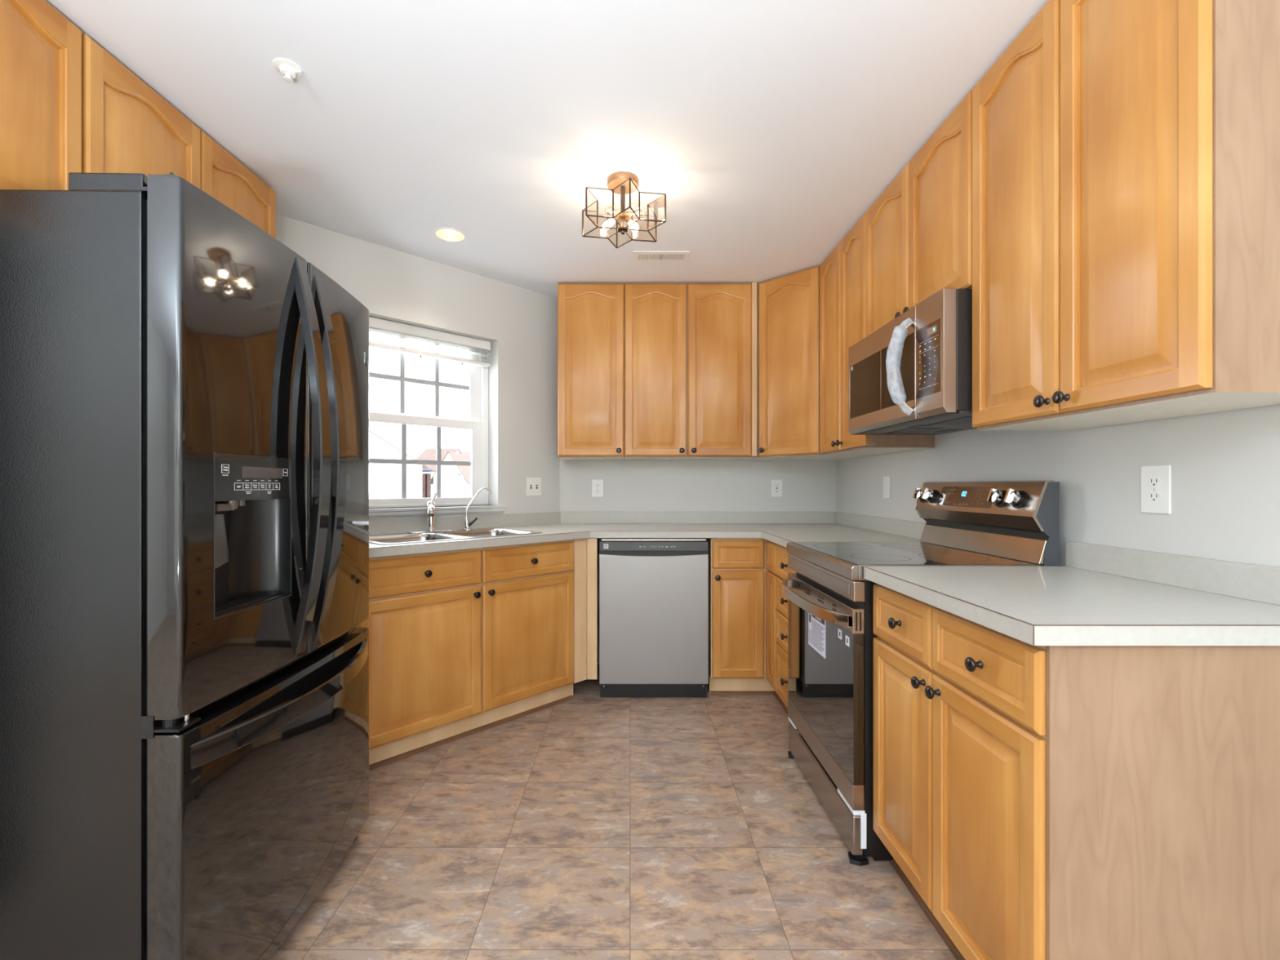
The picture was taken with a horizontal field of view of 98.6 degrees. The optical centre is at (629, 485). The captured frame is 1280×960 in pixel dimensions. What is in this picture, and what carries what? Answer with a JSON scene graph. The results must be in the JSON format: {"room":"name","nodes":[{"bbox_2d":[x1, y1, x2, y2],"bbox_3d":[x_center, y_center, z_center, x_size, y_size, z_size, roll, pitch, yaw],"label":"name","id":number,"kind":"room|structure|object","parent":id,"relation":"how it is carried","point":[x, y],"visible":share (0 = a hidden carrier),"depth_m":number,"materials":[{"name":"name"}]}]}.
{"room":"kitchen","nodes":[
{"label":"kitchen","id":0,"kind":"room"},
{"bbox_2d":[275,213,559,519],"bbox_3d":[-1.242,-0.029,3.065,0.166,2.461,2.005,0,0,45],"label":"wall","id":1,"kind":"structure","parent":0,"point":[520,325],"depth_m":3.40,"materials":[{"name":"white paint"}]},
{"bbox_2d":[81,31,275,238],"bbox_3d":[-1.656,-0.951,1.925,0.320,0.613,0.821,0,0,0],"label":"upper cabinet","id":2,"kind":"object","parent":1,"relation":"attached to","point":[127,126],"visible":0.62,"depth_m":1.71,"materials":[{"name":"brown wood"}]},
{"bbox_2d":[368,334,506,518],"bbox_3d":[-1.153,-0.362,3.126,0.201,1.064,0.914,0,0,45],"label":"window","id":3,"kind":"structure","parent":1,"relation":"in","point":[477,388],"depth_m":3.25,"materials":[{"name":"white plastic"}]},
{"bbox_2d":[368,353,469,416],"bbox_3d":[-1.219,-0.612,3.192,0.620,0.406,0.008,0,0,-45],"label":"grille","id":4,"kind":"object","parent":3,"relation":"attached to","point":[402,379],"depth_m":3.15,"materials":[{"name":"grey"}]},
{"bbox_2d":[368,424,471,497],"bbox_3d":[-1.203,-0.137,3.176,0.008,0.417,0.620,0,0,45],"label":"grille","id":5,"kind":"object","parent":3,"relation":"attached to","point":[403,461],"depth_m":3.22,"materials":[{"name":"grey"}]},
{"bbox_2d":[368,316,490,367],"bbox_3d":[-1.166,-0.808,3.139,0.808,0.168,0.053,0,0,-45],"label":"window blind","id":6,"kind":"object","parent":3,"relation":"attached to","point":[382,328],"visible":0.75,"depth_m":3.13,"materials":[{"name":"white plastic"}]},
{"bbox_2d":[525,477,541,496],"bbox_3d":[-0.620,0.008,3.560,0.117,0.119,0.015,0,0,-45],"label":"wall switch","id":7,"kind":"object","parent":1,"relation":"attached to","point":[533,485],"visible":1,"depth_m":3.56,"materials":[{"name":"white plastic"}]},
{"bbox_2d":[45,0,1048,298],"bbox_3d":[-1.016,-1.336,-0.038,5.029,0.152,7.747,0,0,0],"label":"ceiling","id":8,"kind":"structure","parent":0,"point":[767,130],"depth_m":1.85,"materials":[{"name":"white paint"}]},
{"bbox_2d":[272,57,302,83],"bbox_3d":[-1.031,-1.241,1.659,0.080,0.038,0.079,0,0,0],"label":"sprinkler","id":9,"kind":"object","parent":8,"relation":"attached to","point":[289,69],"visible":1,"depth_m":1.65,"materials":[{"name":"white plastic"}]},
{"bbox_2d":[431,226,467,242],"bbox_3d":[-0.904,-1.299,2.764,0.170,0.084,0.170,0,0,0],"label":"recessed light","id":10,"kind":"object","parent":8,"relation":"in","point":[447,234],"visible":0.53,"depth_m":2.81,"materials":[{"name":"white paint"}]},
{"bbox_2d":[582,171,666,248],"bbox_3d":[-0.029,-1.149,2.271,0.348,0.222,0.368,0,0,0],"label":"ceiling light","id":11,"kind":"object","parent":8,"relation":"attached to","point":[622,183],"visible":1,"depth_m":2.25,"materials":[{"name":"brown metal"}]},
{"bbox_2d":[606,216,621,225],"bbox_3d":[-0.072,-1.102,2.303,0.098,0.053,0.081,0,0,0],"label":"socket","id":12,"kind":"object","parent":11,"relation":"attached to","point":[617,218],"depth_m":2.29,"materials":[{"name":"brown"}]},
{"bbox_2d":[609,210,623,217],"bbox_3d":[-0.061,-1.102,2.228,0.081,0.053,0.098,0,0,0],"label":"socket","id":13,"kind":"object","parent":11,"relation":"attached to","point":[616,212],"depth_m":2.24,"materials":[{"name":"brown"}]},
{"bbox_2d":[624,217,635,227],"bbox_3d":[0.003,-1.102,2.314,0.081,0.053,0.098,0,0,0],"label":"socket","id":14,"kind":"object","parent":11,"relation":"attached to","point":[627,219],"depth_m":2.29,"materials":[{"name":"brown"}]},
{"bbox_2d":[622,211,638,217],"bbox_3d":[0.014,-1.102,2.239,0.098,0.053,0.081,0,0,0],"label":"socket","id":15,"kind":"object","parent":11,"relation":"attached to","point":[625,214],"depth_m":2.25,"materials":[{"name":"brown"}]},
{"bbox_2d":[633,251,689,261],"bbox_3d":[0.170,-1.256,3.015,0.305,0.007,0.127,0,0,0],"label":"ceiling vent","id":16,"kind":"object","parent":8,"relation":"in","point":[637,255],"visible":1,"depth_m":3.00,"materials":[{"name":"white metal"}]},
{"bbox_2d":[268,663,956,959],"bbox_3d":[-1.016,1.240,-0.038,5.029,0.076,7.747,0,0,0],"label":"floor","id":17,"kind":"structure","parent":0,"point":[588,825],"depth_m":1.80,"materials":[{"name":"tile"}]},
{"bbox_2d":[0,172,368,959],"bbox_3d":[-1.232,0.293,1.476,0.870,1.816,0.825,0,0,-1],"label":"refrigerator","id":18,"kind":"object","parent":17,"relation":"on","point":[184,393],"visible":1,"depth_m":1.08,"materials":[{"name":"black metal"}]},
{"bbox_2d":[368,694,573,770],"bbox_3d":[-0.825,1.193,2.606,0.016,0.016,1.417,0,0,45],"label":"trim","id":19,"kind":"structure","parent":17,"relation":"on","point":[373,766],"depth_m":2.63,"materials":[{"name":"beige wood"}]},
{"bbox_2d":[355,537,597,764],"bbox_3d":[-0.952,0.747,2.781,2.299,0.909,0.643,0,0,-45],"label":"base cabinet","id":20,"kind":"object","parent":17,"relation":"on","point":[460,641],"visible":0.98,"depth_m":2.59,"materials":[{"name":"brown wood"}]},
{"bbox_2d":[368,511,940,557],"bbox_3d":[-0.213,0.234,2.847,3.213,0.117,1.737,0,0,0],"label":"countertop","id":21,"kind":"structure","parent":20,"relation":"on","point":[780,528],"depth_m":3.19,"materials":[{"name":"laminate"}]},
{"bbox_2d":[407,492,453,533],"bbox_3d":[-1.012,0.143,2.906,0.254,0.214,0.233,0,0,-45],"label":"kitchen faucet","id":22,"kind":"object","parent":21,"relation":"on","point":[430,504],"visible":1,"depth_m":2.95,"materials":[{"name":"silver metal"}]},
{"bbox_2d":[368,527,542,545],"bbox_3d":[-0.933,0.341,2.818,0.851,0.181,0.505,0,0,-45],"label":"sink","id":23,"kind":"object","parent":21,"relation":"in","point":[397,538],"visible":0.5,"depth_m":2.86,"materials":[{"name":"silver metal"}]},
{"bbox_2d":[462,487,491,529],"bbox_3d":[-0.873,0.130,3.143,0.168,0.241,0.050,0,0,-25],"label":"tap","id":24,"kind":"object","parent":21,"relation":"on","point":[467,524],"visible":1,"depth_m":3.12,"materials":[{"name":"silver metal"}]},
{"bbox_2d":[599,537,708,697],"bbox_3d":[0.133,0.750,3.387,0.610,0.900,0.628,0,0,0],"label":"dishwasher","id":25,"kind":"object","parent":17,"relation":"on","point":[654,592],"visible":1,"depth_m":3.08,"materials":[{"name":"silver metal"}]},
{"bbox_2d":[600,537,706,541],"bbox_3d":[0.133,0.700,3.414,0.607,0.800,0.574,0,0,0],"label":"tub","id":26,"kind":"object","parent":25,"relation":"in","point":[600,538],"depth_m":3.13,"materials":[{"name":"black plastic"}]},
{"bbox_2d":[706,537,777,693],"bbox_3d":[0.924,0.747,3.302,0.931,0.909,0.818,0,0,0],"label":"base cabinet","id":27,"kind":"object","parent":17,"relation":"on","point":[742,575],"visible":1,"depth_m":3.10,"materials":[{"name":"brown wood"}]},
{"bbox_2d":[710,690,775,694],"bbox_3d":[0.651,1.193,3.167,0.378,0.016,0.016,0,0,0],"label":"trim","id":28,"kind":"structure","parent":17,"relation":"on","point":[712,692],"depth_m":3.16,"materials":[{"name":"beige wood"}]},
{"bbox_2d":[773,692,787,714],"bbox_3d":[0.835,1.193,2.822,0.016,0.016,0.686,0,0,0],"label":"trim","id":29,"kind":"structure","parent":17,"relation":"on","point":[775,694],"depth_m":3.02,"materials":[{"name":"brown wood"}]},
{"bbox_2d":[775,544,796,707],"bbox_3d":[1.062,0.747,2.682,0.659,0.909,0.413,0,0,0],"label":"base cabinet","id":30,"kind":"object","parent":17,"relation":"on","point":[782,570],"visible":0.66,"depth_m":2.77,"materials":[{"name":"brown wood"}]},
{"bbox_2d":[782,480,1059,866],"bbox_3d":[0.994,0.592,2.101,0.730,1.217,0.732,0,0,0],"label":"electric range","id":31,"kind":"object","parent":17,"relation":"on","point":[830,700],"visible":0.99,"depth_m":1.92,"materials":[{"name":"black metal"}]},
{"bbox_2d":[808,613,824,651],"bbox_3d":[0.707,0.552,2.084,0.001,0.124,0.175,0,0,0],"label":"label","id":32,"kind":"object","parent":31,"relation":"attached to","point":[816,625],"depth_m":2.08,"materials":[{"name":"grey paper"}]},
{"bbox_2d":[786,542,1039,580],"bbox_3d":[1.000,0.276,2.102,0.597,0.050,0.724,0,0,0],"label":"cooktop","id":33,"kind":"object","parent":31,"relation":"in","point":[842,561],"depth_m":1.98,"materials":[{"name":"black glass"}]},
{"bbox_2d":[890,858,964,959],"bbox_3d":[0.835,1.193,1.389,0.016,0.016,0.716,0,0,0],"label":"trim","id":34,"kind":"structure","parent":17,"relation":"on","point":[955,952],"depth_m":1.53,"materials":[{"name":"brown wood"}]},
{"bbox_2d":[873,584,1279,959],"bbox_3d":[1.062,0.747,1.377,0.659,0.909,0.718,0,0,0],"label":"base cabinet","id":35,"kind":"object","parent":17,"relation":"on","point":[1042,802],"visible":1,"depth_m":1.02,"materials":[{"name":"brown wood"}]},
{"bbox_2d":[863,541,1279,645],"bbox_3d":[1.065,0.234,1.369,0.657,0.117,0.732,0,0,0],"label":"countertop","id":36,"kind":"structure","parent":35,"relation":"on","point":[1104,595],"depth_m":1.23,"materials":[{"name":"laminate"}]},
{"bbox_2d":[560,458,836,663],"bbox_3d":[0.436,-0.029,3.776,1.918,2.461,0.119,0,0,0],"label":"wall","id":37,"kind":"structure","parent":0,"point":[628,485],"depth_m":3.72,"materials":[{"name":"white paint"}]},
{"bbox_2d":[557,283,624,459],"bbox_3d":[-0.241,-0.716,3.536,0.410,1.083,0.350,0,0,0],"label":"upper cabinet","id":38,"kind":"object","parent":37,"relation":"attached to","point":[591,316],"visible":1,"depth_m":3.39,"materials":[{"name":"brown wood"}]},
{"bbox_2d":[591,479,603,497],"bbox_3d":[-0.218,0.018,3.712,0.081,0.119,0.008,0,0,0],"label":"wall outlet","id":39,"kind":"object","parent":37,"relation":"attached to","point":[597,484],"visible":1,"depth_m":3.71,"materials":[{"name":"white plastic"}]},
{"bbox_2d":[368,511,925,539],"bbox_3d":[-0.213,0.215,3.042,3.213,0.079,1.346,0,0,0],"label":"backsplash","id":40,"kind":"structure","parent":37,"relation":"attached to","point":[911,529],"depth_m":3.60,"materials":[{"name":"laminate"}]},
{"bbox_2d":[624,282,756,459],"bbox_3d":[0.376,-0.716,3.536,0.819,1.083,0.350,0,0,0],"label":"upper cabinet","id":41,"kind":"object","parent":37,"relation":"attached to","point":[691,348],"visible":1,"depth_m":3.39,"materials":[{"name":"brown wood"}]},
{"bbox_2d":[771,480,782,497],"bbox_3d":[0.991,0.018,3.712,0.076,0.117,0.008,0,0,0],"label":"wall outlet","id":42,"kind":"object","parent":37,"relation":"attached to","point":[776,485],"visible":1,"depth_m":3.71,"materials":[{"name":"white plastic"}]},
{"bbox_2d":[749,263,874,459],"bbox_3d":[1.088,-0.716,3.414,0.607,1.083,0.599,0,0,0],"label":"upper cabinet","id":43,"kind":"object","parent":37,"relation":"attached to","point":[788,305],"visible":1,"depth_m":3.25,"materials":[{"name":"brown wood"}]},
{"bbox_2d":[836,404,1279,567],"bbox_3d":[1.446,-0.029,-0.038,0.104,2.461,7.747,0,0,0],"label":"wall","id":44,"kind":"structure","parent":0,"point":[1225,465],"depth_m":1.54,"materials":[{"name":"white paint"}]},
{"bbox_2d":[819,213,934,454],"bbox_3d":[1.215,-0.716,2.809,0.350,1.083,0.598,0,0,0],"label":"upper cabinet","id":45,"kind":"object","parent":44,"relation":"attached to","point":[842,273],"visible":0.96,"depth_m":2.77,"materials":[{"name":"brown wood"}]},
{"bbox_2d":[883,476,890,498],"bbox_3d":[1.390,0.010,2.979,0.008,0.119,0.074,0,0,0],"label":"wall switch","id":46,"kind":"object","parent":44,"relation":"attached to","point":[886,480],"visible":1,"depth_m":2.97,"materials":[{"name":"white plastic"}]},
{"bbox_2d":[865,89,972,337],"bbox_3d":[1.215,-0.940,2.120,0.350,0.634,0.778,0,0,0],"label":"upper cabinet","id":47,"kind":"object","parent":44,"relation":"attached to","point":[918,231],"visible":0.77,"depth_m":2.00,"materials":[{"name":"brown wood"}]},
{"bbox_2d":[848,288,977,435],"bbox_3d":[1.143,-0.425,2.110,0.493,0.395,0.753,0,0,0],"label":"microwave","id":48,"kind":"object","parent":47,"relation":"attached to","point":[913,375],"visible":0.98,"depth_m":1.91,"materials":[{"name":"grey metal"}]},
{"bbox_2d":[972,0,1279,430],"bbox_3d":[1.215,-0.716,1.375,0.350,1.083,0.705,0,0,0],"label":"upper cabinet","id":49,"kind":"object","parent":44,"relation":"attached to","point":[1126,153],"visible":1,"depth_m":1.20,"materials":[{"name":"brown wood"}]},
{"bbox_2d":[1141,465,1171,514],"bbox_3d":[1.390,0.010,1.455,0.008,0.127,0.081,0,0,0],"label":"wall outlet","id":50,"kind":"object","parent":44,"relation":"attached to","point":[1156,480],"visible":1,"depth_m":1.45,"materials":[{"name":"white plastic"}]},
{"bbox_2d":[1147,491,1160,502],"bbox_3d":[1.388,0.030,1.455,0.002,0.028,0.035,0,0,0],"label":"receptacle","id":51,"kind":"object","parent":50,"relation":"attached to","point":[1153,496],"depth_m":1.45,"materials":[{"name":"grey plastic"}]},
{"bbox_2d":[1147,476,1160,487],"bbox_3d":[1.388,-0.010,1.455,0.002,0.028,0.035,0,0,0],"label":"receptacle","id":52,"kind":"object","parent":50,"relation":"attached to","point":[1153,482],"depth_m":1.45,"materials":[{"name":"grey plastic"}]},
{"bbox_2d":[1066,541,1279,605],"bbox_3d":[1.384,0.215,1.369,0.019,0.079,0.732,0,0,0],"label":"backsplash","id":53,"kind":"structure","parent":44,"relation":"attached to","point":[1253,582],"depth_m":1.37,"materials":[{"name":"laminate"}]},
{"bbox_3d":[-1.882,-0.029,1.367,0.122,2.461,2.022,0,0,0],"label":"wall","id":54,"kind":"structure","parent":0,"visible":0},
{"bbox_2d":[0,0,81,190],"bbox_3d":[-1.656,-0.951,1.099,0.320,0.613,0.824,0,0,0],"label":"upper cabinet","id":55,"kind":"object","parent":54,"relation":"attached to","point":[41,49],"visible":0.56,"depth_m":1.39,"materials":[{"name":"brown wood"}]},
{"label":"outside","id":56,"kind":"structure","parent":0,"visible":0},
{"bbox_3d":[-30.480,5.100,53.340,91.440,0.127,96.520,0,0,0],"label":"ground","id":57,"kind":"structure","parent":56,"visible":0},
{"bbox_2d":[368,430,428,498],"bbox_3d":[-13.117,1.013,25.202,6.691,7.998,5.410,0,0,-27],"label":"house","id":58,"kind":"structure","parent":57,"relation":"on","point":[384,479],"depth_m":23.65,"materials":[{"name":"white"}]},
{"bbox_2d":[415,448,462,497],"bbox_3d":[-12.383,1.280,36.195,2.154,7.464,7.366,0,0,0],"label":"house","id":59,"kind":"structure","parent":57,"relation":"on","point":[428,454],"depth_m":33.28,"materials":[{"name":"white"}]},
{"bbox_2d":[427,451,470,497],"bbox_3d":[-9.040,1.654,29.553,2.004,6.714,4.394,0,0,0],"label":"house","id":60,"kind":"structure","parent":57,"relation":"on","point":[455,479],"depth_m":27.43,"materials":[{"name":"white"}]},
{"bbox_2d":[461,451,470,455],"bbox_3d":[-12.830,0.965,49.530,4.850,8.093,10.668,0,0,0],"label":"house","id":61,"kind":"structure","parent":57,"relation":"on","point":[468,453],"depth_m":49.08,"materials":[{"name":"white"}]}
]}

